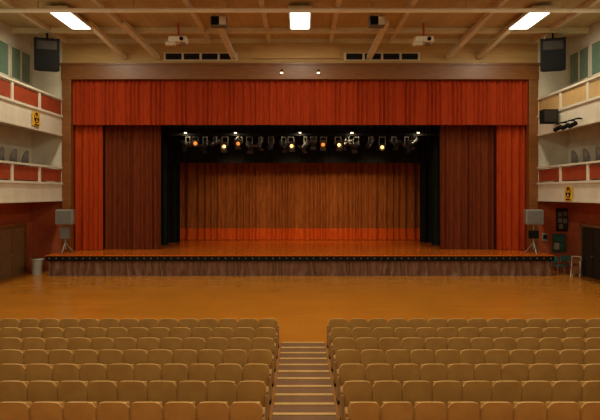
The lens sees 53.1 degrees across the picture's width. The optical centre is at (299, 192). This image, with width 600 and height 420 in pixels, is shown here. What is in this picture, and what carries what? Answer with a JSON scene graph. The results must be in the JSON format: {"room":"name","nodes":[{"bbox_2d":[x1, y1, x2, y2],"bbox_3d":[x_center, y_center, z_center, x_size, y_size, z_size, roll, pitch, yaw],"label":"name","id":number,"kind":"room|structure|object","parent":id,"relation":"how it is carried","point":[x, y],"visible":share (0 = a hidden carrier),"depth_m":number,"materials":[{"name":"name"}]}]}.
{"room":"auditorium","nodes":[
{"label":"auditorium","id":0,"kind":"room"},
{"bbox_2d":[0,21,31,271],"bbox_3d":[-14.125,-2.000,13.650,0.250,12.100,35.300,0,0,0],"label":"wall","id":1,"kind":"structure","parent":0,"point":[11,138],"depth_m":29.73,"materials":[{"name":"paint"}]},
{"bbox_2d":[0,223,26,279],"bbox_3d":[-13.895,2.790,28.950,0.190,2.520,3.000,0,0,0],"label":"door","id":2,"kind":"structure","parent":1,"relation":"in","point":[13,238],"depth_m":29.09,"materials":[{"name":"brown wood"}]},
{"bbox_2d":[0,38,30,85],"bbox_3d":[-13.947,-6.350,26.500,0.095,1.720,9.100,0,0,0],"label":"window","id":3,"kind":"structure","parent":1,"relation":"in","point":[15,62],"depth_m":29.32,"materials":[{"name":"teal glass"}]},
{"bbox_2d":[0,74,62,135],"bbox_3d":[-13.158,-3.925,17.648,1.675,1.950,27.295,0,0,0],"label":"balcony","id":4,"kind":"object","parent":1,"relation":"attached to","point":[16,110],"visible":1,"depth_m":27.37,"materials":[{"name":"paint"}]},
{"bbox_2d":[32,111,39,126],"bbox_3d":[-12.303,-3.450,28.000,0.054,0.660,0.720,0,0,0],"label":"sign","id":5,"kind":"object","parent":4,"relation":"attached to","point":[35,115],"visible":1,"depth_m":27.88,"materials":[{"name":"yellow metal"}]},
{"bbox_2d":[0,160,62,202],"bbox_3d":[-13.158,-0.465,17.648,1.675,1.770,27.295,0,0,0],"label":"balcony","id":6,"kind":"object","parent":1,"relation":"attached to","point":[11,191],"visible":1,"depth_m":27.46,"materials":[{"name":"paint"}]},
{"bbox_2d":[0,179,45,181],"bbox_3d":[-13.445,-0.698,25.250,1.090,0.405,10.500,0,0,0],"label":"balcony riser","id":7,"kind":"object","parent":6,"relation":"on","point":[0,179],"visible":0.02,"depth_m":27.94,"materials":[{"name":"red"}]},
{"bbox_2d":[0,147,5,163],"bbox_3d":[-13.400,-1.475,26.600,0.500,1.150,0.600,0,0,0],"label":"balcony chair","id":8,"kind":"object","parent":7,"relation":"on","point":[1,148],"visible":0.55,"depth_m":26.54,"materials":[{"name":"grey plastic"}]},
{"bbox_2d":[6,149,16,164],"bbox_3d":[-13.400,-1.475,27.800,0.500,1.150,0.600,0,0,0],"label":"balcony chair","id":9,"kind":"object","parent":7,"relation":"on","point":[13,157],"visible":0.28,"depth_m":27.64,"materials":[{"name":"grey plastic"}]},
{"bbox_2d":[18,151,29,166],"bbox_3d":[-13.400,-1.475,29.000,0.500,1.150,0.600,0,0,0],"label":"balcony chair","id":10,"kind":"object","parent":7,"relation":"on","point":[25,159],"visible":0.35,"depth_m":28.83,"materials":[{"name":"grey plastic"}]},
{"bbox_2d":[32,39,61,270],"bbox_3d":[-13.325,-2.000,31.450,1.850,12.100,0.300,0,0,0],"label":"wall","id":11,"kind":"structure","parent":0,"point":[46,148],"depth_m":31.30,"materials":[{"name":"paint"}]},
{"bbox_2d":[0,271,599,419],"bbox_3d":[0.000,4.150,13.650,28.000,0.200,35.300,0,0,0],"label":"floor","id":12,"kind":"structure","parent":0,"point":[302,307],"depth_m":23.03,"materials":[{"name":"brown wood"}]},
{"bbox_2d":[30,257,43,274],"bbox_3d":[-13.150,3.650,30.000,0.652,0.800,0.652,0,0,0],"label":"trash bin","id":13,"kind":"object","parent":12,"relation":"on","point":[36,263],"visible":1,"depth_m":29.78,"materials":[{"name":"plastic"}]},
{"bbox_2d":[46,240,553,260],"bbox_3d":[0.000,3.539,34.825,24.740,1.022,11.310,0,0,0],"label":"stage platform","id":14,"kind":"object","parent":12,"relation":"on","point":[186,250],"visible":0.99,"depth_m":30.56,"materials":[{"name":"brown wood"}]},
{"bbox_2d":[55,209,74,253],"bbox_3d":[-11.769,1.926,30.030,0.840,2.192,0.717,0,0,-9],"label":"loudspeaker","id":15,"kind":"object","parent":14,"relation":"on","point":[64,217],"visible":1,"depth_m":29.86,"materials":[{"name":"grey plastic"}]},
{"bbox_2d":[73,125,102,249],"bbox_3d":[-11.300,-1.420,31.852,1.600,8.860,0.235,0,0,0],"label":"stage curtain","id":16,"kind":"object","parent":14,"relation":"on","point":[87,139],"visible":0.71,"depth_m":31.86,"materials":[{"name":"red fabric"}]},
{"bbox_2d":[103,125,160,248],"bbox_3d":[-9.065,-1.420,32.299,3.170,8.860,0.295,0,0,0],"label":"stage curtain","id":17,"kind":"object","parent":14,"relation":"on","point":[131,153],"visible":0.7,"depth_m":32.29,"materials":[{"name":"red fabric"}]},
{"bbox_2d":[48,261,551,275],"bbox_3d":[0.000,3.665,29.329,24.600,0.750,0.218,0,0,0],"label":"stage skirt","id":18,"kind":"object","parent":14,"relation":"attached to","point":[65,268],"visible":1,"depth_m":29.32,"materials":[{"name":"brown fabric"}]},
{"bbox_2d":[180,163,419,239],"bbox_3d":[0.000,-0.970,38.680,19.000,7.960,0.385,0,0,0],"label":"curtain","id":19,"kind":"object","parent":14,"relation":"on","point":[219,201],"visible":0.49,"depth_m":38.70,"materials":[{"name":"brown fabric"}]},
{"bbox_2d":[440,125,496,248],"bbox_3d":[9.115,-1.420,32.299,3.170,8.860,0.292,0,0,0],"label":"stage curtain","id":20,"kind":"object","parent":14,"relation":"on","point":[468,153],"visible":0.7,"depth_m":32.30,"materials":[{"name":"red fabric"}]},
{"bbox_2d":[497,125,526,249],"bbox_3d":[11.275,-1.420,31.850,1.650,8.860,0.252,0,0,0],"label":"stage curtain","id":21,"kind":"object","parent":14,"relation":"on","point":[511,139],"visible":0.7,"depth_m":31.85,"materials":[{"name":"red fabric"}]},
{"bbox_2d":[524,209,543,253],"bbox_3d":[11.709,1.926,30.026,0.840,2.192,0.711,0,0,9],"label":"loudspeaker","id":22,"kind":"object","parent":14,"relation":"on","point":[533,217],"visible":1,"depth_m":29.85,"materials":[{"name":"grey plastic"}]},
{"bbox_2d":[271,342,337,419],"bbox_3d":[0.080,4.016,12.496,1.180,0.068,7.432,0,0,0],"label":"steps","id":23,"kind":"structure","parent":12,"relation":"on","point":[303,388],"depth_m":12.59,"materials":[{"name":"brown carpet"}]},
{"bbox_2d":[268,343,340,417],"bbox_3d":[0.080,4.029,12.490,20.560,0.042,7.420,0,0,0],"label":"platform","id":24,"kind":"object","parent":12,"relation":"on","point":[338,405],"visible":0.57,"depth_m":12.23,"materials":[{"name":"brown wood"}]},
{"bbox_2d":[0,402,265,419],"bbox_3d":[-5.260,3.627,9.510,9.420,0.760,0.440,0,0,0],"label":"theater seats","id":25,"kind":"object","parent":24,"relation":"on","point":[8,410],"visible":1,"depth_m":9.33,"materials":[{"name":"fabric"}]},
{"bbox_2d":[0,381,268,419],"bbox_3d":[-5.260,3.633,10.570,9.420,0.760,0.440,0,0,0],"label":"theater seats","id":26,"kind":"object","parent":24,"relation":"on","point":[197,392],"visible":0.74,"depth_m":10.40,"materials":[{"name":"fabric"}]},
{"bbox_2d":[0,364,271,403],"bbox_3d":[-5.260,3.639,11.630,9.420,0.760,0.440,0,0,0],"label":"theater seats","id":27,"kind":"object","parent":24,"relation":"on","point":[178,373],"visible":0.54,"depth_m":11.46,"materials":[{"name":"fabric"}]},
{"bbox_2d":[0,349,273,386],"bbox_3d":[-5.260,3.645,12.690,9.420,0.760,0.440,0,0,0],"label":"theater seats","id":28,"kind":"object","parent":24,"relation":"on","point":[7,356],"visible":0.54,"depth_m":12.52,"materials":[{"name":"fabric"}]},
{"bbox_2d":[0,337,275,371],"bbox_3d":[-5.260,3.651,13.750,9.420,0.760,0.440,0,0,0],"label":"theater seats","id":29,"kind":"object","parent":24,"relation":"on","point":[102,343],"visible":0.45,"depth_m":13.57,"materials":[{"name":"fabric"}]},
{"bbox_2d":[0,327,277,358],"bbox_3d":[-5.260,3.657,14.810,9.420,0.760,0.440,0,0,0],"label":"theater seats","id":30,"kind":"object","parent":24,"relation":"on","point":[182,333],"visible":0.44,"depth_m":14.63,"materials":[{"name":"fabric"}]},
{"bbox_2d":[0,318,278,347],"bbox_3d":[-5.260,3.663,15.870,9.420,0.760,0.440,0,0,0],"label":"theater seats","id":31,"kind":"object","parent":24,"relation":"on","point":[149,323],"visible":0.37,"depth_m":15.69,"materials":[{"name":"fabric"}]},
{"bbox_2d":[327,318,599,347],"bbox_3d":[5.420,3.663,15.870,9.420,0.760,0.440,0,0,0],"label":"theater seats","id":32,"kind":"object","parent":24,"relation":"on","point":[414,323],"visible":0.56,"depth_m":15.69,"materials":[{"name":"fabric"}]},
{"bbox_2d":[329,327,599,358],"bbox_3d":[5.420,3.657,14.810,9.420,0.760,0.440,0,0,0],"label":"theater seats","id":33,"kind":"object","parent":24,"relation":"on","point":[378,333],"visible":0.44,"depth_m":14.63,"materials":[{"name":"fabric"}]},
{"bbox_2d":[331,337,599,371],"bbox_3d":[5.420,3.651,13.750,9.420,0.760,0.440,0,0,0],"label":"theater seats","id":34,"kind":"object","parent":24,"relation":"on","point":[412,343],"visible":0.49,"depth_m":13.57,"materials":[{"name":"fabric"}]},
{"bbox_2d":[333,349,599,386],"bbox_3d":[5.420,3.645,12.690,9.420,0.760,0.440,0,0,0],"label":"theater seats","id":35,"kind":"object","parent":24,"relation":"on","point":[344,356],"visible":0.59,"depth_m":12.51,"materials":[{"name":"fabric"}]},
{"bbox_2d":[336,364,599,403],"bbox_3d":[5.420,3.639,11.630,9.420,0.760,0.440,0,0,0],"label":"theater seats","id":36,"kind":"object","parent":24,"relation":"on","point":[400,373],"visible":0.65,"depth_m":11.46,"materials":[{"name":"fabric"}]},
{"bbox_2d":[340,381,599,419],"bbox_3d":[5.420,3.633,10.570,9.420,0.760,0.440,0,0,0],"label":"theater seats","id":37,"kind":"object","parent":24,"relation":"on","point":[412,392],"visible":0.66,"depth_m":10.40,"materials":[{"name":"fabric"}]},
{"bbox_2d":[344,402,599,419],"bbox_3d":[5.420,3.627,9.510,9.420,0.760,0.440,0,0,0],"label":"theater seats","id":38,"kind":"object","parent":24,"relation":"on","point":[355,410],"visible":1,"depth_m":9.33,"materials":[{"name":"fabric"}]},
{"bbox_2d":[551,256,564,270],"bbox_3d":[12.774,3.613,29.721,0.460,0.878,0.549,0,0,-17],"label":"chair","id":39,"kind":"object","parent":12,"relation":"on","point":[556,257],"visible":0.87,"depth_m":29.86,"materials":[{"name":"teal plastic"}]},
{"bbox_2d":[560,255,570,272],"bbox_3d":[13.454,3.613,30.321,0.460,0.878,0.549,0,0,11],"label":"chair","id":40,"kind":"object","parent":12,"relation":"on","point":[562,257],"visible":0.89,"depth_m":30.53,"materials":[{"name":"teal plastic"}]},
{"bbox_2d":[570,256,580,276],"bbox_3d":[13.399,3.569,29.145,0.436,0.974,0.385,0,0,34],"label":"folded chair","id":41,"kind":"object","parent":12,"relation":"on","point":[574,269],"visible":1,"depth_m":29.09,"materials":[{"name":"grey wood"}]},
{"bbox_2d":[0,0,599,59],"bbox_3d":[0.000,-7.602,13.675,28.500,1.296,35.850,0,0,0],"label":"ceiling","id":42,"kind":"structure","parent":0,"point":[136,26],"depth_m":28.16,"materials":[{"name":"wood"}]},
{"bbox_2d":[34,33,59,71],"bbox_3d":[-12.307,-6.982,29.220,1.180,2.136,0.932,0,0,-20],"label":"loudspeaker","id":43,"kind":"object","parent":42,"relation":"hanging from","point":[46,50],"visible":0.84,"depth_m":28.88,"materials":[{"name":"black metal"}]},
{"bbox_2d":[43,4,92,28],"bbox_3d":[-10.300,-7.890,26.800,1.000,0.320,3.160,0,0,0],"label":"fluorescent ceiling light","id":44,"kind":"object","parent":42,"relation":"attached to","point":[72,20],"visible":0.86,"depth_m":26.79,"materials":[{"name":"white plastic"}]},
{"bbox_2d":[165,23,187,45],"bbox_3d":[-5.815,-7.485,28.350,0.970,1.130,0.700,0,0,0],"label":"ceiling projector","id":45,"kind":"object","parent":42,"relation":"hanging from","point":[172,40],"depth_m":28.10,"materials":[{"name":"white plastic"}]},
{"bbox_2d":[210,13,226,27],"bbox_3d":[-3.600,-7.710,26.595,0.700,0.700,0.510,0,0,0],"label":"loudspeaker","id":46,"kind":"object","parent":42,"relation":"hanging from","point":[215,21],"depth_m":26.34,"materials":[{"name":"plastic"}]},
{"bbox_2d":[288,6,311,28],"bbox_3d":[0.000,-7.890,26.800,1.000,0.320,3.160,0,0,0],"label":"fluorescent ceiling light","id":47,"kind":"object","parent":42,"relation":"attached to","point":[296,20],"visible":0.86,"depth_m":26.77,"materials":[{"name":"white plastic"}]},
{"bbox_2d":[0,1,599,12],"bbox_3d":[0.000,-7.812,25.200,27.800,0.477,0.193,0,0,0],"label":"ceiling pipe","id":48,"kind":"object","parent":42,"relation":"hanging from","point":[2,10],"depth_m":25.12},
{"bbox_2d":[368,13,384,27],"bbox_3d":[3.400,-7.710,26.595,0.700,0.700,0.510,0,0,0],"label":"loudspeaker","id":49,"kind":"object","parent":42,"relation":"hanging from","point":[373,21],"depth_m":26.37,"materials":[{"name":"plastic"}]},
{"bbox_2d":[412,23,433,45],"bbox_3d":[5.785,-7.485,28.350,0.970,1.130,0.700,0,0,0],"label":"ceiling projector","id":50,"kind":"object","parent":42,"relation":"hanging from","point":[418,40],"depth_m":28.10,"materials":[{"name":"white plastic"}]},
{"bbox_2d":[507,4,556,28],"bbox_3d":[10.300,-7.890,26.800,1.000,0.320,3.160,0,0,0],"label":"fluorescent ceiling light","id":51,"kind":"object","parent":42,"relation":"attached to","point":[526,20],"visible":0.86,"depth_m":26.80,"materials":[{"name":"white plastic"}]},
{"bbox_2d":[540,33,565,71],"bbox_3d":[12.307,-6.982,29.220,1.180,2.136,0.932,0,0,20],"label":"loudspeaker","id":52,"kind":"object","parent":42,"relation":"hanging from","point":[552,50],"visible":0.86,"depth_m":28.88,"materials":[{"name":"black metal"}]},
{"bbox_2d":[62,38,537,62],"bbox_3d":[0.000,-7.350,31.390,24.800,1.400,0.420,0,0,0],"label":"wall","id":53,"kind":"structure","parent":0,"point":[77,50],"depth_m":31.30,"materials":[{"name":"beige paint"}]},
{"bbox_2d":[164,53,237,60],"bbox_3d":[-5.175,-7.110,31.262,3.870,0.400,0.075,0,0,0],"label":"air vent","id":54,"kind":"object","parent":53,"relation":"in","point":[167,56],"visible":1,"depth_m":31.25,"materials":[{"name":"black metal"}]},
{"bbox_2d":[73,80,526,124],"bbox_3d":[0.000,-4.724,31.450,23.800,2.332,0.171,0,0,0],"label":"valance","id":55,"kind":"object","parent":53,"relation":"attached to","point":[200,102],"visible":1,"depth_m":31.44,"materials":[{"name":"red fabric"}]},
{"bbox_2d":[60,63,539,250],"bbox_3d":[0.000,-1.860,31.350,25.000,9.780,0.500,0,0,0],"label":"trim","id":56,"kind":"structure","parent":53,"relation":"attached to","point":[70,72],"depth_m":31.16,"materials":[{"name":"brown wood"}]},
{"bbox_2d":[344,53,419,60],"bbox_3d":[4.275,-7.110,31.262,3.970,0.400,0.075,0,0,0],"label":"air vent","id":57,"kind":"object","parent":53,"relation":"in","point":[347,56],"visible":0.96,"depth_m":31.25,"materials":[{"name":"black metal"}]},
{"bbox_2d":[168,141,431,162],"bbox_3d":[0.000,-4.125,35.999,25.600,4.650,0.158,0,0,0],"label":"black border","id":58,"kind":"structure","parent":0,"point":[422,153],"depth_m":36.00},
{"bbox_2d":[161,125,439,141],"bbox_3d":[0.000,-4.700,34.300,25.600,3.500,0.157,0,0,0],"label":"black border","id":59,"kind":"structure","parent":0,"point":[164,128],"depth_m":34.30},
{"bbox_2d":[538,39,567,270],"bbox_3d":[13.325,-2.000,31.450,1.850,12.100,0.300,0,0,0],"label":"wall","id":60,"kind":"structure","parent":0,"point":[552,148],"depth_m":31.30,"materials":[{"name":"paint"}]},
{"bbox_2d":[542,233,547,240],"bbox_3d":[12.750,2.300,31.250,0.300,0.400,0.080,0,0,0],"label":"wall control panel","id":61,"kind":"object","parent":60,"relation":"attached to","point":[544,235],"visible":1,"depth_m":31.22,"materials":[{"name":"grey plastic"}]},
{"bbox_2d":[552,234,565,251],"bbox_3d":[13.500,2.600,31.265,0.720,0.960,0.050,0,0,0],"label":"notice board","id":62,"kind":"object","parent":60,"relation":"attached to","point":[558,240],"visible":1,"depth_m":31.25,"materials":[{"name":"green fabric"}]},
{"bbox_2d":[556,208,567,230],"bbox_3d":[13.650,1.400,31.255,0.620,1.200,0.070,0,0,0],"label":"notice board","id":63,"kind":"object","parent":60,"relation":"attached to","point":[561,213],"visible":1,"depth_m":31.23,"materials":[{"name":"black wood"}]},
{"bbox_2d":[568,21,599,272],"bbox_3d":[14.125,-2.000,13.650,0.250,12.100,35.300,0,0,0],"label":"wall","id":64,"kind":"structure","parent":0,"point":[588,138],"depth_m":29.95,"materials":[{"name":"paint"}]},
{"bbox_2d":[537,74,599,135],"bbox_3d":[13.158,-3.925,17.648,1.675,1.950,27.295,0,0,0],"label":"balcony","id":65,"kind":"object","parent":64,"relation":"attached to","point":[576,102],"visible":0.93,"depth_m":27.10,"materials":[{"name":"paint"}]},
{"bbox_2d":[539,109,558,123],"bbox_3d":[11.945,-3.650,28.690,0.810,0.660,0.520,0,0,0],"label":"loudspeaker","id":66,"kind":"object","parent":65,"relation":"attached to","point":[546,116],"visible":0.98,"depth_m":28.43,"materials":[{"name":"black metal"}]},
{"bbox_2d":[553,117,581,131],"bbox_3d":[12.110,-3.073,27.150,0.501,0.434,2.300,0,0,0],"label":"stage lights","id":67,"kind":"object","parent":65,"relation":"attached to","point":[568,125],"visible":1,"depth_m":27.06,"materials":[{"name":"black metal"}]},
{"bbox_2d":[537,160,599,202],"bbox_3d":[13.158,-0.465,17.648,1.675,1.770,27.295,0,0,0],"label":"balcony","id":68,"kind":"object","parent":64,"relation":"attached to","point":[587,191],"visible":0.99,"depth_m":27.35,"materials":[{"name":"paint"}]},
{"bbox_2d":[565,186,572,200],"bbox_3d":[12.303,0.030,27.500,0.054,0.660,0.720,0,0,0],"label":"sign","id":69,"kind":"object","parent":68,"relation":"attached to","point":[568,189],"visible":1,"depth_m":27.36,"materials":[{"name":"yellow metal"}]},
{"bbox_2d":[554,179,599,181],"bbox_3d":[13.445,-0.698,25.250,1.090,0.405,10.500,0,0,0],"label":"balcony riser","id":70,"kind":"object","parent":68,"relation":"attached to","point":[585,179],"visible":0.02,"depth_m":27.94,"materials":[{"name":"red"}]},
{"bbox_2d":[570,151,581,166],"bbox_3d":[13.400,-1.475,29.000,0.500,1.150,0.600,0,0,0],"label":"balcony chair","id":71,"kind":"object","parent":70,"relation":"on","point":[574,159],"visible":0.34,"depth_m":28.83,"materials":[{"name":"grey plastic"}]},
{"bbox_2d":[583,149,593,164],"bbox_3d":[13.400,-1.475,27.800,0.500,1.150,0.600,0,0,0],"label":"balcony chair","id":72,"kind":"object","parent":70,"relation":"on","point":[586,157],"visible":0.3,"depth_m":27.64,"materials":[{"name":"grey plastic"}]},
{"bbox_2d":[594,147,599,163],"bbox_3d":[13.400,-1.475,26.600,0.500,1.150,0.600,0,0,0],"label":"balcony chair","id":73,"kind":"object","parent":70,"relation":"on","point":[597,148],"visible":0.55,"depth_m":26.54,"materials":[{"name":"grey plastic"}]},
{"bbox_2d":[569,38,599,85],"bbox_3d":[13.947,-6.350,26.500,0.095,1.720,9.100,0,0,0],"label":"window","id":74,"kind":"structure","parent":64,"relation":"in","point":[584,62],"depth_m":29.32,"materials":[{"name":"teal glass"}]},
{"bbox_2d":[580,224,599,279],"bbox_3d":[13.895,2.790,28.450,0.190,2.520,2.600,0,0,0],"label":"door","id":75,"kind":"structure","parent":64,"relation":"in","point":[589,234],"depth_m":28.69,"materials":[{"name":"brown wood"}]},
{"bbox_3d":[0.000,-7.250,36.150,26.400,0.200,9.100,0,0,0],"label":"ceiling","id":76,"kind":"structure","parent":0,"visible":0},
{"bbox_2d":[161,125,439,135],"bbox_3d":[0.000,-5.146,33.246,16.400,3.969,0.169,0,0,0],"label":"batten","id":77,"kind":"object","parent":76,"relation":"hanging from","point":[173,133],"visible":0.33,"depth_m":33.19,"materials":[{"name":"black metal"}]},
{"bbox_2d":[181,134,192,150],"bbox_3d":[-6.215,-2.770,33.180,0.360,0.960,0.759,0,0,36],"label":"spotlight","id":78,"kind":"object","parent":77,"relation":"hanging from","point":[184,143],"visible":0.97,"depth_m":33.08,"materials":[{"name":"metal"}]},
{"bbox_2d":[193,134,197,145],"bbox_3d":[-5.790,-2.904,33.207,0.387,0.693,0.684,0,0,0],"label":"spotlight","id":79,"kind":"object","parent":77,"relation":"hanging from","point":[195,142],"visible":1,"depth_m":33.07,"materials":[{"name":"metal"}]},
{"bbox_2d":[197,134,209,152],"bbox_3d":[-5.293,-2.726,33.145,0.360,1.048,0.752,0,0,38],"label":"spotlight","id":80,"kind":"object","parent":77,"relation":"hanging from","point":[205,144],"visible":1,"depth_m":33.10,"materials":[{"name":"metal"}]},
{"bbox_2d":[209,134,220,146],"bbox_3d":[-4.694,-2.898,33.204,0.683,0.705,0.360,0,0,-36],"label":"spotlight","id":81,"kind":"object","parent":77,"relation":"hanging from","point":[216,141],"visible":0.99,"depth_m":33.15,"materials":[{"name":"metal"}]},
{"bbox_2d":[220,134,228,151],"bbox_3d":[-4.154,-2.741,33.170,0.360,1.018,0.766,0,0,8],"label":"spotlight","id":82,"kind":"object","parent":77,"relation":"hanging from","point":[224,145],"visible":1,"depth_m":32.98,"materials":[{"name":"metal"}]},
{"bbox_2d":[234,134,242,148],"bbox_3d":[-3.359,-2.823,33.171,0.360,0.854,0.766,0,0,17],"label":"spotlight","id":83,"kind":"object","parent":77,"relation":"hanging from","point":[238,142],"visible":1,"depth_m":33.01,"materials":[{"name":"metal"}]},
{"bbox_2d":[246,134,254,153],"bbox_3d":[-2.773,-2.715,33.139,0.360,1.070,0.757,0,0,-24],"label":"spotlight","id":84,"kind":"object","parent":77,"relation":"hanging from","point":[249,145],"visible":1,"depth_m":33.11,"materials":[{"name":"metal"}]},
{"bbox_2d":[254,134,263,150],"bbox_3d":[-2.275,-2.806,33.150,0.643,0.888,0.360,0,0,-34],"label":"spotlight","id":85,"kind":"object","parent":77,"relation":"hanging from","point":[260,138],"visible":1,"depth_m":33.11,"materials":[{"name":"metal"}]},
{"bbox_2d":[267,134,274,149],"bbox_3d":[-1.610,-2.816,33.186,0.395,0.868,0.479,0,0,0],"label":"spotlight","id":86,"kind":"object","parent":77,"relation":"hanging from","point":[271,141],"visible":1,"depth_m":33.12,"materials":[{"name":"metal"}]},
{"bbox_2d":[279,134,290,152],"bbox_3d":[-0.850,-2.743,33.155,0.757,1.013,0.360,0,0,42],"label":"spotlight","id":87,"kind":"object","parent":77,"relation":"hanging from","point":[282,143],"visible":1,"depth_m":33.11,"materials":[{"name":"metal"}]},
{"bbox_2d":[288,134,294,151],"bbox_3d":[-0.493,-2.754,33.171,0.360,0.992,0.766,0,0,-13],"label":"spotlight","id":88,"kind":"object","parent":77,"relation":"hanging from","point":[292,143],"visible":0.93,"depth_m":32.98,"materials":[{"name":"metal"}]},
{"bbox_2d":[297,134,309,152],"bbox_3d":[0.231,-2.726,33.164,0.732,1.049,0.360,0,0,-28],"label":"spotlight","id":89,"kind":"object","parent":77,"relation":"hanging from","point":[307,142],"visible":0.98,"depth_m":33.09,"materials":[{"name":"metal"}]},
{"bbox_2d":[310,134,316,149],"bbox_3d":[0.746,-2.821,33.144,0.371,0.858,0.782,0,0,0],"label":"spotlight","id":90,"kind":"object","parent":77,"relation":"hanging from","point":[313,141],"visible":1,"depth_m":33.03,"materials":[{"name":"metal"}]},
{"bbox_2d":[320,134,326,150],"bbox_3d":[1.295,-2.793,33.170,0.360,0.913,0.766,0,0,9],"label":"spotlight","id":91,"kind":"object","parent":77,"relation":"hanging from","point":[323,143],"visible":1,"depth_m":32.98,"materials":[{"name":"metal"}]},
{"bbox_2d":[334,134,342,150],"bbox_3d":[2.108,-2.784,33.171,0.360,0.931,0.766,0,0,-16],"label":"spotlight","id":92,"kind":"object","parent":77,"relation":"hanging from","point":[338,143],"visible":1,"depth_m":33.02,"materials":[{"name":"metal"}]},
{"bbox_2d":[342,134,352,149],"bbox_3d":[2.566,-2.802,33.181,0.772,0.896,0.360,0,0,-30],"label":"spotlight","id":93,"kind":"object","parent":77,"relation":"hanging from","point":[346,143],"visible":0.94,"depth_m":33.14,"materials":[{"name":"metal"}]},
{"bbox_2d":[349,134,359,152],"bbox_3d":[3.071,-2.723,33.160,0.360,1.053,0.774,0,0,36],"label":"spotlight","id":94,"kind":"object","parent":77,"relation":"hanging from","point":[353,145],"visible":1,"depth_m":33.08,"materials":[{"name":"metal"}]},
{"bbox_2d":[365,134,374,147],"bbox_3d":[3.885,-2.859,33.195,0.571,0.782,0.361,0,0,-17],"label":"spotlight","id":95,"kind":"object","parent":77,"relation":"hanging from","point":[371,140],"visible":1,"depth_m":33.13,"materials":[{"name":"metal"}]},
{"bbox_2d":[379,134,385,149],"bbox_3d":[4.546,-2.796,33.209,0.371,0.908,0.685,0,0,0],"label":"spotlight","id":96,"kind":"object","parent":77,"relation":"hanging from","point":[382,145],"visible":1,"depth_m":33.10,"materials":[{"name":"metal"}]},
{"bbox_2d":[389,134,401,149],"bbox_3d":[5.236,-2.811,33.154,0.360,0.879,0.769,0,0,-38],"label":"spotlight","id":97,"kind":"object","parent":77,"relation":"hanging from","point":[394,142],"visible":1,"depth_m":33.11,"materials":[{"name":"metal"}]},
{"bbox_2d":[401,134,414,152],"bbox_3d":[5.932,-2.728,33.167,0.360,1.045,0.774,0,0,-44],"label":"spotlight","id":98,"kind":"object","parent":77,"relation":"hanging from","point":[404,144],"visible":0.99,"depth_m":33.09,"materials":[{"name":"metal"}]},
{"bbox_2d":[407,134,417,149],"bbox_3d":[6.258,-2.814,33.165,0.771,0.871,0.360,0,0,-40],"label":"spotlight","id":99,"kind":"object","parent":77,"relation":"hanging from","point":[415,140],"visible":0.93,"depth_m":33.07,"materials":[{"name":"metal"}]}
]}

